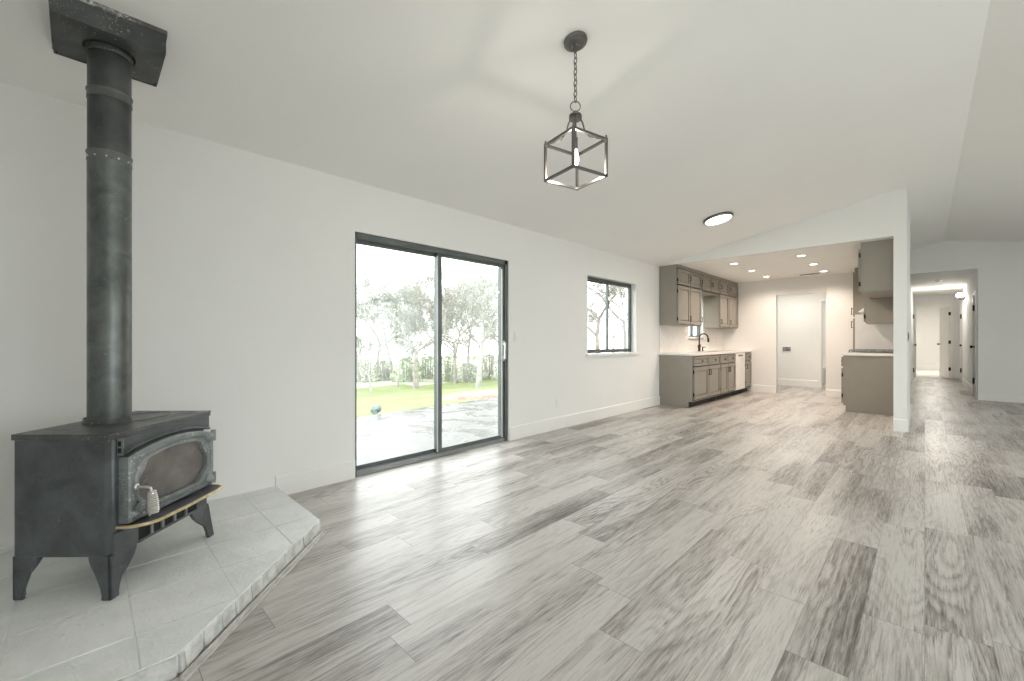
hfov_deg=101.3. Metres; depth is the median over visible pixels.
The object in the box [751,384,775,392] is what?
baseboard
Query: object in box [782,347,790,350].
washer outlet box
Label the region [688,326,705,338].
window
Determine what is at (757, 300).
wall
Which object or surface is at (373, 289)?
tree
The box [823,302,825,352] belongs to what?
wall
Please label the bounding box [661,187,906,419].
wall
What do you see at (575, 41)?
pendant light
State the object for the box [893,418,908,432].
baseboard
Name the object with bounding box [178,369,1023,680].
floor
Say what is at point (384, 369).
shrub
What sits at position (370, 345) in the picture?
tree
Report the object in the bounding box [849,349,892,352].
gas range
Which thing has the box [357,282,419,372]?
tree
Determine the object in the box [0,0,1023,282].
ceiling
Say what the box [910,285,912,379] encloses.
wall
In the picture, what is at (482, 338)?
tree
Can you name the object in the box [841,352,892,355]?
countertop
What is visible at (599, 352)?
window
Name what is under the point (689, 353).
countertop
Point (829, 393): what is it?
baseboard
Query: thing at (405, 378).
shrub
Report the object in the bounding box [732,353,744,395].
dishwasher
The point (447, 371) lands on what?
shrub
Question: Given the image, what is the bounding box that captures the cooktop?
[849,352,892,352]
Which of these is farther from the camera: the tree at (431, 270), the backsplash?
the tree at (431, 270)
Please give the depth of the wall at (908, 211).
5.73 m
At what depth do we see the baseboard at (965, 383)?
9.69 m
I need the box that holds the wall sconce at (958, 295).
[956,293,964,299]
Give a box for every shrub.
[357,337,383,383]
[370,350,397,381]
[390,341,422,382]
[416,339,433,379]
[442,338,465,381]
[455,352,482,382]
[474,342,497,379]
[490,358,497,379]
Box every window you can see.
[586,277,639,356]
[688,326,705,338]
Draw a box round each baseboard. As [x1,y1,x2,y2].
[275,459,354,494]
[509,396,659,440]
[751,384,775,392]
[777,378,817,387]
[826,389,840,397]
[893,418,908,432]
[916,365,939,369]
[962,377,971,393]
[978,392,1023,402]
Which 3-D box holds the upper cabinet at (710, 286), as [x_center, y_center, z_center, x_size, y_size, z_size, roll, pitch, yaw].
[3.836,-1.119,8.415,0.364,0.377,0.978,0,0,45]
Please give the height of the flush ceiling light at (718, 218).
0.093 m
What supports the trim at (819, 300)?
attached to the wall at (797, 315)
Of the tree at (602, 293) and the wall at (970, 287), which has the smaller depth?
the wall at (970, 287)
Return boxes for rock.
[370,405,381,413]
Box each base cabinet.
[659,354,720,407]
[716,353,735,399]
[742,352,751,391]
[841,355,892,415]
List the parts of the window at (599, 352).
sash, sill, sash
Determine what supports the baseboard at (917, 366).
attached to the wall at (927, 318)
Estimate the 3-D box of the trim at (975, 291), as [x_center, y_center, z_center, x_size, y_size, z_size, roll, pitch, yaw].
[9.255,0.074,8.402,0.016,2.112,0.884,0,0,45]
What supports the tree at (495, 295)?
on the lawn
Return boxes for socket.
[575,130,577,149]
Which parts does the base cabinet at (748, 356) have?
drawer, door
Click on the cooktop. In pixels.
(849, 352)
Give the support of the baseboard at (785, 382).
attached to the wall at (797, 315)
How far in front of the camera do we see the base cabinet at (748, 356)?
9.19 m
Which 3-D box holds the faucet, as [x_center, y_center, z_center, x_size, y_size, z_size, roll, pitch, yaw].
[3.863,0.035,8.457,0.225,0.365,0.100,0,0,45]
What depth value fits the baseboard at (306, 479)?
3.22 m
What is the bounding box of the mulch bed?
[442,388,497,400]
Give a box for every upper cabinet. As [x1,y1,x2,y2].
[660,264,702,326]
[701,272,719,296]
[704,277,737,328]
[858,239,892,297]
[864,295,892,323]
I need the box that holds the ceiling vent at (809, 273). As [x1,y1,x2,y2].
[798,273,820,275]
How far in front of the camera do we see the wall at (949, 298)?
12.40 m
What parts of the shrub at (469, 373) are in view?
stem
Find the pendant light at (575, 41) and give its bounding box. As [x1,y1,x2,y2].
[544,30,607,189]
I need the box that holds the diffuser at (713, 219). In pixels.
[706,215,731,224]
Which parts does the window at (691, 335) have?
frame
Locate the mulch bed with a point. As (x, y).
(486, 393)
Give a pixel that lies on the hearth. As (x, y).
(183, 592)
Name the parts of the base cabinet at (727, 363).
drawer, door, drawer, door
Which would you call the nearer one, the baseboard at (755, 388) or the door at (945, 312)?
the baseboard at (755, 388)
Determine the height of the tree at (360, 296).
5.906 m
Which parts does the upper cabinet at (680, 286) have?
door, door, moulding, door, door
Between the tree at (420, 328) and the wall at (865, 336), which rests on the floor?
the wall at (865, 336)
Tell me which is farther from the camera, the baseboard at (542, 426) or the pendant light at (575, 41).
the baseboard at (542, 426)
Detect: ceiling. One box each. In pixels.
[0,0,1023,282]
[910,269,976,295]
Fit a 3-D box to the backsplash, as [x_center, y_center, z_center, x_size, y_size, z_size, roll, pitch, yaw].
[3.753,-0.025,8.583,0.008,0.478,3.283,0,0,45]
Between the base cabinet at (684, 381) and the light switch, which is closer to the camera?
the light switch
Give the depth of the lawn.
18.09 m
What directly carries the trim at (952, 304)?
attached to the wall at (949, 298)
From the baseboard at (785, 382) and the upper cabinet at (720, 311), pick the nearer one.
the upper cabinet at (720, 311)
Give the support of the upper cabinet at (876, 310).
attached to the wall at (908, 211)
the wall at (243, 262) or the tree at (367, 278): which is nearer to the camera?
the wall at (243, 262)
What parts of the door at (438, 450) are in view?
fixed panel, track sill, sliding panel, handle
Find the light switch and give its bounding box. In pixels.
[514,332,518,341]
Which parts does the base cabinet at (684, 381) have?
drawer, door, drawer, door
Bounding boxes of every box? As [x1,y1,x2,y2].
[48,0,166,86]
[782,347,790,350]
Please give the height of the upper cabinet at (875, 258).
0.661 m
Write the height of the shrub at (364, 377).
2.596 m
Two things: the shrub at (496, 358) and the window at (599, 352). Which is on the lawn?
the shrub at (496, 358)
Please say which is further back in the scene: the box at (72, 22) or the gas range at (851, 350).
the gas range at (851, 350)
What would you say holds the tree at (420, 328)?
on the lawn
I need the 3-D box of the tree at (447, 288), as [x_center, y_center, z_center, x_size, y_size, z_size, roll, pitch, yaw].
[-2.944,-1.047,19.902,5.675,6.718,3.844,0,0,26]
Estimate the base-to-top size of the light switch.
0.116 m
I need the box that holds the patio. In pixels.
[357,397,497,464]
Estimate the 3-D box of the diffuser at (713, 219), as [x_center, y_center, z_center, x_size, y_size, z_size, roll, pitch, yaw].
[2.643,-1.546,5.380,0.305,0.068,0.310,0,0,44]
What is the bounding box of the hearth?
[0,486,327,680]
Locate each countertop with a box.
[659,350,751,355]
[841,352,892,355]
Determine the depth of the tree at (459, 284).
29.48 m
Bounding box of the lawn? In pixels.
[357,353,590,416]
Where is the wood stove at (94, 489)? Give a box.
[11,410,222,600]
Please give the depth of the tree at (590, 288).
13.03 m
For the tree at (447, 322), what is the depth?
30.88 m
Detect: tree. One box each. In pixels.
[357,261,431,378]
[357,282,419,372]
[357,283,419,367]
[357,293,386,374]
[357,327,385,392]
[375,276,478,359]
[386,268,497,376]
[386,306,433,386]
[402,256,497,388]
[402,277,497,383]
[427,266,497,367]
[442,276,497,356]
[442,281,497,365]
[445,262,497,386]
[468,270,625,369]
[587,282,626,352]
[587,286,626,348]
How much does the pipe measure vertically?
1.743 m
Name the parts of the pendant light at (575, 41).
arm, chain, bulb, arm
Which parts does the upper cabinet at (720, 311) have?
door, door, moulding, door, door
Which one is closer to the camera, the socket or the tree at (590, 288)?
the socket
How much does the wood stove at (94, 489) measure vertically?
0.695 m
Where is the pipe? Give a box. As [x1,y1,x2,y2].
[84,40,133,418]
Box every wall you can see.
[0,82,722,547]
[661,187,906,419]
[723,273,854,392]
[777,293,825,387]
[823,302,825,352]
[851,268,892,351]
[907,194,911,426]
[910,241,1023,399]
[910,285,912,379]
[913,294,958,378]
[916,306,947,365]
[959,270,976,394]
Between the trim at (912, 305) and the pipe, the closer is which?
the pipe
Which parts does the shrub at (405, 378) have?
stem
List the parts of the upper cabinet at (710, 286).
door, moulding, door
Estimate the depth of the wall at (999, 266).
7.84 m
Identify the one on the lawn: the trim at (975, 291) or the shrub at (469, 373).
the shrub at (469, 373)
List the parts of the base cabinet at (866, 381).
door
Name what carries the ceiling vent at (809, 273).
in the ceiling at (772, 114)
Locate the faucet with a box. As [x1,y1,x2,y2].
[698,333,708,350]
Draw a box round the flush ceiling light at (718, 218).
[703,212,733,225]
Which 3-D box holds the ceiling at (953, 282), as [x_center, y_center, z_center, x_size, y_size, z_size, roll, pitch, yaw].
[10.755,-1.400,10.559,1.100,0.060,6.100,0,0,45]
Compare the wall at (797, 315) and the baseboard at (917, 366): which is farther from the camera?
the baseboard at (917, 366)
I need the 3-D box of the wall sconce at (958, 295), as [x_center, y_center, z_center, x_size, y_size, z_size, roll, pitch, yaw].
[11.357,-1.117,10.641,0.154,0.174,0.310,0,0,45]
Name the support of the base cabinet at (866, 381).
on the floor
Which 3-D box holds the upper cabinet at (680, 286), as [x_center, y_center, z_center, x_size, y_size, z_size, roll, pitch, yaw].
[3.113,-0.788,7.673,0.355,1.037,1.090,0,0,45]
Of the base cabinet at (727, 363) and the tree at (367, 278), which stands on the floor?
the base cabinet at (727, 363)
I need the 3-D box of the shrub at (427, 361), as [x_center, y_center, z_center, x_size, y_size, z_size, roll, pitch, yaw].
[-5.040,1.023,24.976,1.740,2.600,1.718,0,0,45]
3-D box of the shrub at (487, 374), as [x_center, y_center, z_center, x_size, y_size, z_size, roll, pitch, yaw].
[-1.447,1.107,25.034,1.908,2.436,1.972,0,0,-20]
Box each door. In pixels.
[355,232,507,476]
[937,306,950,377]
[970,296,975,395]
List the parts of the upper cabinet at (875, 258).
door, rail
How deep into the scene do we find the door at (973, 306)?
8.49 m
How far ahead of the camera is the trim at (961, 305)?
11.12 m
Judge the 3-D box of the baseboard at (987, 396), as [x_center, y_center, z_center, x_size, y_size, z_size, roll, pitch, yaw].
[9.983,1.052,6.863,3.180,0.155,0.016,0,0,45]
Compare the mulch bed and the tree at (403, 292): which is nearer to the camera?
the mulch bed
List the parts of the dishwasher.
kick plate, door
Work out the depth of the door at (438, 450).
4.11 m
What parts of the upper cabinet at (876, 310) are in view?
door, rail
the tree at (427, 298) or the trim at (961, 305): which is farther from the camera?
the tree at (427, 298)
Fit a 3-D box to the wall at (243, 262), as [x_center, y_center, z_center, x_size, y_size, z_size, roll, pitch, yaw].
[2.441,-0.105,7.363,0.150,2.470,15.275,0,0,45]
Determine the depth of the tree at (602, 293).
24.71 m
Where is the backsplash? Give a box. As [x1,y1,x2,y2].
[659,326,722,352]
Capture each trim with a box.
[818,299,825,387]
[912,305,913,378]
[914,303,953,378]
[960,303,962,380]
[972,290,976,398]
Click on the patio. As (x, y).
(385, 435)
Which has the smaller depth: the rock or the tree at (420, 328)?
the rock
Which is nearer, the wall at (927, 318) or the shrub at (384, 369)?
the wall at (927, 318)
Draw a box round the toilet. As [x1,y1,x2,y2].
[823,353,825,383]
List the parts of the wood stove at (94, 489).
leg, plate, leg, vent plate, door handle, door, glass pane, leg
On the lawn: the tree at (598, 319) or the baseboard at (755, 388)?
the tree at (598, 319)
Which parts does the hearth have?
floor trim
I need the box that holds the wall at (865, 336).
[851,268,892,351]

